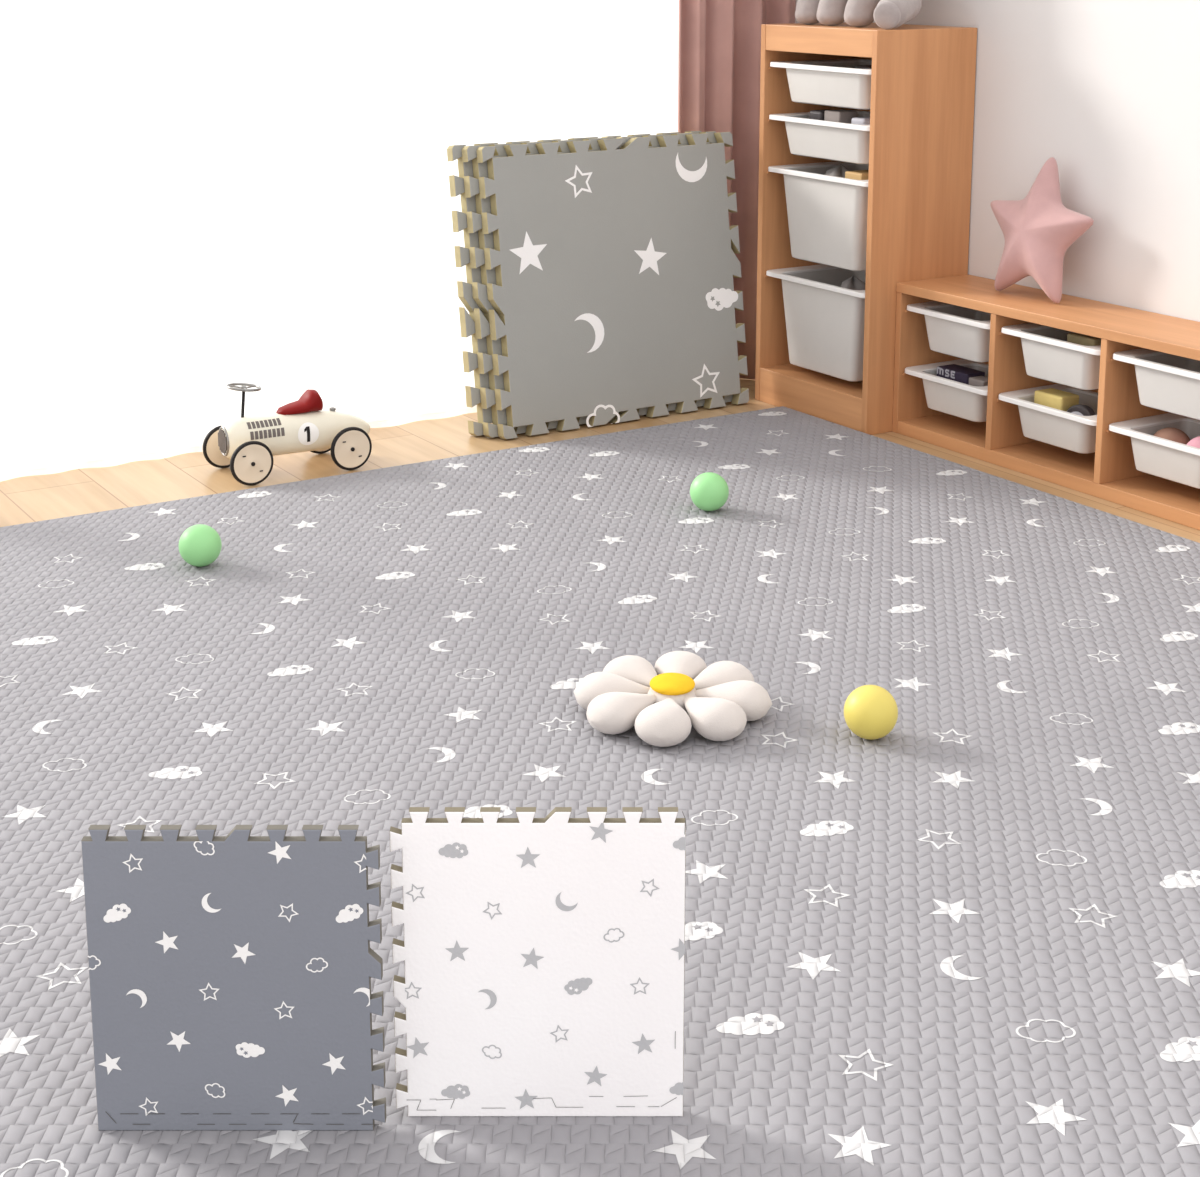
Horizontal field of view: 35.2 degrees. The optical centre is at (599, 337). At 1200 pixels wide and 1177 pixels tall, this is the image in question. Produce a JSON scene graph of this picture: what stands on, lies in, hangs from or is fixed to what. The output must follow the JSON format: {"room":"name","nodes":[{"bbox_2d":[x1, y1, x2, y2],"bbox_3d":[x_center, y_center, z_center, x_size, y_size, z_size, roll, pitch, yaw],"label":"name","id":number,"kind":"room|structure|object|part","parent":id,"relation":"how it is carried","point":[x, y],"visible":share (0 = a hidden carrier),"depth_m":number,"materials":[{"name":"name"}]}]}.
{"room":"children's room","nodes":[
{"label":"children's room","id":0,"kind":"room"},
{"bbox_2d":[0,379,1199,542],"bbox_3d":[-0.509,0.770,1.984,5.420,0.080,4.780,-7,13,-31],"label":"floor","id":1,"kind":"structure","parent":0,"point":[26,499],"depth_m":4.13,"materials":[{"name":"brown wood"}]},
{"bbox_2d":[203,383,371,485],"bbox_3d":[-0.671,0.187,4.142,0.358,0.203,0.185,-7,13,-31],"label":"toy car","id":2,"kind":"object","parent":1,"relation":"on","point":[248,444],"visible":1,"depth_m":4.11,"materials":[{"name":"beige metal"}]},
{"bbox_3d":[-0.659,0.141,4.138,0.101,0.048,0.056,-7,13,-31],"label":"seat","id":3,"kind":"part","parent":2,"relation":"part of","materials":[{"name":"leather"}]},
{"bbox_2d":[447,131,700,435],"bbox_3d":[-0.025,-0.144,4.577,0.704,0.675,0.119,-7,13,-31],"label":"tile","id":4,"kind":"structure","parent":1,"relation":"on","point":[459,219],"depth_m":4.40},
{"bbox_2d":[462,131,732,437],"bbox_3d":[0.010,-0.141,4.562,0.704,0.675,0.119,-7,13,-31],"label":"tile","id":5,"kind":"structure","parent":1,"relation":"on","point":[471,185],"depth_m":4.39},
{"bbox_2d":[0,406,1199,1176],"bbox_3d":[-0.421,0.684,2.173,4.185,0.013,3.432,-7,13,-31],"label":"play mat","id":6,"kind":"object","parent":1,"relation":"on","point":[962,939],"visible":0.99,"depth_m":2.63,"materials":[{"name":"grey plastic"}]},
{"bbox_2d":[179,524,221,566],"bbox_3d":[-0.730,0.379,3.453,0.077,0.077,0.077,-7,13,-31],"label":"ball","id":7,"kind":"object","parent":6,"relation":"on","point":[200,545],"visible":1,"depth_m":3.42,"materials":[{"name":"green plastic"}]},
{"bbox_2d":[81,825,385,1129],"bbox_3d":[-0.341,0.602,1.774,0.274,0.309,0.012,0,11,0],"label":"tile","id":8,"kind":"structure","parent":6,"relation":"on","point":[230,975],"depth_m":1.77,"materials":[{"name":"plastic"}]},
{"bbox_2d":[390,807,685,1115],"bbox_3d":[-0.058,0.594,1.794,0.276,0.317,0.012,0,11,0],"label":"tile","id":9,"kind":"structure","parent":6,"relation":"on","point":[544,958],"depth_m":1.79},
{"bbox_2d":[574,651,771,746],"bbox_3d":[0.106,0.525,2.782,0.274,0.058,0.274,7,13,31],"label":"cushion","id":10,"kind":"object","parent":6,"relation":"on","point":[719,698],"visible":1,"depth_m":2.74,"materials":[{"name":"white fabric"}]},
{"bbox_2d":[650,673,694,694],"bbox_3d":[0.106,0.508,2.778,0.067,0.024,0.067,-7,13,-31],"label":"flower center","id":11,"kind":"object","parent":10,"relation":"on","point":[665,683],"depth_m":2.76,"materials":[{"name":"yellow fabric"}]},
{"bbox_2d":[690,472,728,510],"bbox_3d":[0.219,0.309,3.795,0.078,0.078,0.078,-7,13,-31],"label":"ball","id":12,"kind":"object","parent":6,"relation":"on","point":[709,491],"visible":1,"depth_m":3.77,"materials":[{"name":"green plastic"}]},
{"bbox_2d":[844,685,897,739],"bbox_3d":[0.386,0.533,2.695,0.077,0.077,0.077,-7,13,-31],"label":"ball","id":13,"kind":"object","parent":6,"relation":"on","point":[870,711],"visible":1,"depth_m":2.67,"materials":[{"name":"yellow plastic"}]},
{"bbox_2d":[476,132,748,438],"bbox_3d":[0.045,-0.138,4.547,0.704,0.675,0.120,-7,13,-31],"label":"tile","id":14,"kind":"structure","parent":1,"relation":"on","point":[613,293],"depth_m":4.52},
{"bbox_2d":[755,22,976,434],"bbox_3d":[0.636,-0.283,4.603,0.301,0.940,0.438,-7,13,-31],"label":"storage cabinet","id":15,"kind":"object","parent":1,"relation":"on","point":[921,110],"visible":0.7,"depth_m":4.42,"materials":[{"name":"brown wood"}]},
{"bbox_3d":[0.525,-0.319,4.778,0.301,0.940,0.018,-7,13,-31],"label":"panel","id":16,"kind":"part","parent":15,"relation":"part of","materials":[{"name":"brown wood"}]},
{"bbox_3d":[0.636,0.135,4.688,0.300,0.086,0.402,-7,13,-31],"label":"panel","id":17,"kind":"part","parent":15,"relation":"part of","materials":[{"name":"brown wood"}]},
{"bbox_2d":[766,264,865,381],"bbox_3d":[0.629,-0.037,4.649,0.277,0.228,0.399,-7,13,-31],"label":"storage bin","id":18,"kind":"object","parent":15,"relation":"on","point":[824,319],"visible":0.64,"depth_m":4.58,"materials":[{"name":"white plastic"}]},
{"bbox_2d":[841,275,864,289],"bbox_3d":[0.613,-0.037,4.602,0.099,0.235,0.077,-7,13,-31],"label":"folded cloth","id":19,"kind":"object","parent":18,"relation":"in","point":[853,283],"visible":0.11,"depth_m":4.57,"materials":[{"name":"grey fabric"}]},
{"bbox_2d":[768,161,868,270],"bbox_3d":[0.629,-0.296,4.596,0.277,0.220,0.399,-7,13,-31],"label":"storage bin","id":20,"kind":"object","parent":15,"relation":"in","point":[827,215],"visible":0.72,"depth_m":4.52,"materials":[{"name":"white plastic"}]},
{"bbox_2d":[825,164,849,177],"bbox_3d":[0.584,-0.307,4.597,0.087,0.231,0.122,-7,13,-31],"label":"toy","id":21,"kind":"object","parent":20,"relation":"in","point":[838,171],"visible":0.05,"depth_m":4.56,"materials":[{"name":"grey fabric"}]},
{"bbox_2d":[845,170,868,179],"bbox_3d":[0.623,-0.282,4.491,0.065,0.225,0.064,-7,13,-31],"label":"block","id":22,"kind":"object","parent":20,"relation":"in","point":[859,174],"visible":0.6,"depth_m":4.45,"materials":[{"name":"beige wood"}]},
{"bbox_2d":[769,110,869,163],"bbox_3d":[0.629,-0.483,4.558,0.277,0.094,0.399,-7,13,-31],"label":"storage bin","id":23,"kind":"object","parent":15,"relation":"in","point":[829,140],"visible":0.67,"depth_m":4.48,"materials":[{"name":"white plastic"}]},
{"bbox_2d":[809,110,825,120],"bbox_3d":[0.540,-0.497,4.574,0.055,0.105,0.050,-7,13,-31],"label":"block","id":24,"kind":"object","parent":23,"relation":"in","point":[813,114],"visible":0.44,"depth_m":4.55,"materials":[{"name":"grey plastic"}]},
{"bbox_2d":[824,109,856,123],"bbox_3d":[0.574,-0.488,4.520,0.055,0.109,0.060,-7,13,-31],"label":"block","id":25,"kind":"object","parent":23,"relation":"in","point":[842,116],"visible":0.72,"depth_m":4.49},
{"bbox_2d":[851,117,869,124],"bbox_3d":[0.624,-0.467,4.442,0.055,0.099,0.050,-7,13,-31],"label":"block","id":26,"kind":"object","parent":23,"relation":"in","point":[857,120],"visible":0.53,"depth_m":4.41,"materials":[{"name":"white"}]},
{"bbox_2d":[770,59,871,109],"bbox_3d":[0.629,-0.608,4.533,0.277,0.095,0.399,-7,13,-31],"label":"storage bin","id":27,"kind":"object","parent":15,"relation":"in","point":[832,82],"visible":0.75,"depth_m":4.47,"materials":[{"name":"white plastic"}]},
{"bbox_2d":[856,65,871,68],"bbox_3d":[0.633,-0.588,4.413,0.055,0.093,0.056,-7,13,-31],"label":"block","id":28,"kind":"object","parent":27,"relation":"in","point":[859,66],"visible":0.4,"depth_m":4.39,"materials":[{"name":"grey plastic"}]},
{"bbox_2d":[795,0,921,29],"bbox_3d":[0.607,-0.949,4.478,0.215,0.414,0.506,-7,13,-31],"label":"plush toy","id":29,"kind":"object","parent":15,"relation":"on","point":[887,14],"visible":1,"depth_m":4.38,"materials":[{"name":"white fabric"}]},
{"bbox_3d":[0.761,-0.310,4.676,0.008,0.792,0.402,-7,13,-31],"label":"panel","id":30,"kind":"part","parent":15,"relation":"part of","materials":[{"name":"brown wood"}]},
{"bbox_3d":[0.636,-0.714,4.516,0.300,0.062,0.402,-7,13,-31],"label":"panel","id":31,"kind":"part","parent":15,"relation":"part of","materials":[{"name":"brown wood"}]},
{"bbox_3d":[0.747,-0.248,4.428,0.301,0.940,0.018,-7,13,-31],"label":"panel","id":32,"kind":"part","parent":15,"relation":"part of","materials":[{"name":"brown wood"}]},
{"bbox_2d":[892,274,1199,529],"bbox_3d":[1.042,0.118,4.091,0.224,0.358,0.977,-7,13,-31],"label":"storage bench","id":33,"kind":"object","parent":1,"relation":"on","point":[1110,473],"visible":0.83,"depth_m":4.13,"materials":[{"name":"brown wood"}]},
{"bbox_3d":[0.790,0.047,4.493,0.222,0.336,0.018,-7,13,-31],"label":"panel","id":34,"kind":"part","parent":33,"relation":"part of","materials":[{"name":"brown wood"}]},
{"bbox_2d":[905,359,988,421],"bbox_3d":[0.868,0.127,4.370,0.202,0.088,0.293,-7,13,-31],"label":"storage bin","id":35,"kind":"object","parent":33,"relation":"in","point":[958,399],"visible":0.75,"depth_m":4.33,"materials":[{"name":"white plastic"}]},
{"bbox_2d":[936,364,984,384],"bbox_3d":[0.834,0.117,4.380,0.056,0.094,0.105,-7,13,-31],"label":"box","id":36,"kind":"object","parent":35,"relation":"in","point":[954,372],"visible":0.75,"depth_m":4.36,"materials":[{"name":"black cardboard"}]},
{"bbox_2d":[969,376,987,386],"bbox_3d":[0.869,0.135,4.307,0.040,0.088,0.050,-7,13,-31],"label":"block","id":37,"kind":"object","parent":35,"relation":"in","point":[980,381],"visible":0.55,"depth_m":4.29,"materials":[{"name":"beige wood"}]},
{"bbox_2d":[907,301,990,361],"bbox_3d":[0.868,-0.014,4.341,0.202,0.100,0.293,-7,13,-31],"label":"storage bin","id":38,"kind":"object","parent":33,"relation":"in","point":[953,330],"visible":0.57,"depth_m":4.30,"materials":[{"name":"white plastic"}]},
{"bbox_3d":[1.134,0.103,4.146,0.008,0.306,0.941,-7,13,-31],"label":"panel","id":39,"kind":"part","parent":33,"relation":"part of","materials":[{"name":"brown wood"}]},
{"bbox_2d":[991,157,1093,302],"bbox_3d":[0.968,-0.246,4.199,0.108,0.307,0.309,-7,13,-31],"label":"cushion","id":40,"kind":"object","parent":33,"relation":"on","point":[1038,230],"visible":1,"depth_m":4.16,"materials":[{"name":"pink fabric"}]},
{"bbox_2d":[998,384,1097,453],"bbox_3d":[1.036,0.181,4.104,0.202,0.088,0.304,-7,13,-31],"label":"storage bin","id":41,"kind":"object","parent":33,"relation":"in","point":[1045,424],"visible":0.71,"depth_m":4.07,"materials":[{"name":"white plastic"}]},
{"bbox_2d":[1034,388,1078,410],"bbox_3d":[0.994,0.167,4.126,0.055,0.098,0.085,-7,13,-31],"label":"block","id":42,"kind":"object","parent":41,"relation":"in","point":[1051,397],"visible":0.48,"depth_m":4.09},
{"bbox_2d":[1066,404,1095,415],"bbox_3d":[1.026,0.187,4.045,0.033,0.089,0.089,-7,13,-31],"label":"toy","id":43,"kind":"object","parent":41,"relation":"in","point":[1080,409],"visible":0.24,"depth_m":4.03,"materials":[{"name":"grey plastic"}]},
{"bbox_3d":[1.043,0.278,4.124,0.221,0.030,0.941,-7,13,-31],"label":"board","id":44,"kind":"part","parent":33,"relation":"part of","materials":[{"name":"brown wood"}]},
{"bbox_2d":[1001,323,1100,389],"bbox_3d":[1.036,0.040,4.076,0.202,0.100,0.304,-7,13,-31],"label":"storage bin","id":45,"kind":"object","parent":33,"relation":"in","point":[1048,355],"visible":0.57,"depth_m":4.03,"materials":[{"name":"white plastic"}]},
{"bbox_2d":[1067,333,1100,345],"bbox_3d":[1.042,0.044,4.027,0.060,0.102,0.080,-7,13,-31],"label":"block","id":46,"kind":"object","parent":45,"relation":"in","point":[1081,339],"visible":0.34,"depth_m":4.00,"materials":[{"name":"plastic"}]},
{"bbox_2d":[1109,413,1199,488],"bbox_3d":[1.206,0.236,3.836,0.202,0.088,0.301,-7,13,-31],"label":"storage bin","id":47,"kind":"object","parent":33,"relation":"in","point":[1177,462],"visible":0.96,"depth_m":3.83,"materials":[{"name":"white plastic"}]},
{"bbox_2d":[1153,427,1189,444],"bbox_3d":[1.165,0.226,3.865,0.086,0.086,0.086,-7,13,-31],"label":"ball","id":48,"kind":"object","parent":47,"relation":"in","point":[1173,434],"visible":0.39,"depth_m":3.84,"materials":[{"name":"plastic"}]},
{"bbox_2d":[1186,436,1199,447],"bbox_3d":[1.213,0.240,3.793,0.088,0.088,0.088,-7,13,-31],"label":"ball","id":49,"kind":"object","parent":47,"relation":"in","point":[1195,442],"visible":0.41,"depth_m":3.78,"materials":[{"name":"pink plastic"}]},
{"bbox_2d":[1113,348,1199,419],"bbox_3d":[1.206,0.095,3.807,0.202,0.100,0.301,-7,13,-31],"label":"storage bin","id":50,"kind":"object","parent":33,"relation":"in","point":[1166,382],"visible":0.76,"depth_m":3.79,"materials":[{"name":"white plastic"}]},
{"bbox_2d":[795,0,1199,321],"bbox_3d":[1.743,-0.821,3.084,0.120,2.600,4.780,-7,13,-31],"label":"wall","id":51,"kind":"structure","parent":0,"point":[1109,90],"depth_m":4.12,"materials":[{"name":"paint"}]},
{"bbox_2d":[678,0,795,379],"bbox_3d":[0.350,-1.088,4.766,0.373,2.448,0.063,-7,13,-31],"label":"curtain","id":52,"kind":"object","parent":51,"relation":"hanging from","point":[719,41],"visible":0.37,"depth_m":4.84,"materials":[{"name":"pink fabric"}]},
{"bbox_3d":[-1.788,-0.932,3.626,5.300,2.600,0.120,-7,13,-31],"label":"wall","id":53,"kind":"structure","parent":0,"visible":0},
{"bbox_2d":[0,0,677,481],"bbox_3d":[-1.722,-0.828,3.558,4.720,2.420,0.044,-7,13,-31],"label":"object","id":54,"kind":"object","parent":53,"relation":"hanging from","point":[198,198],"visible":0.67,"depth_m":4.25,"materials":[{"name":"white paint"}]}
]}

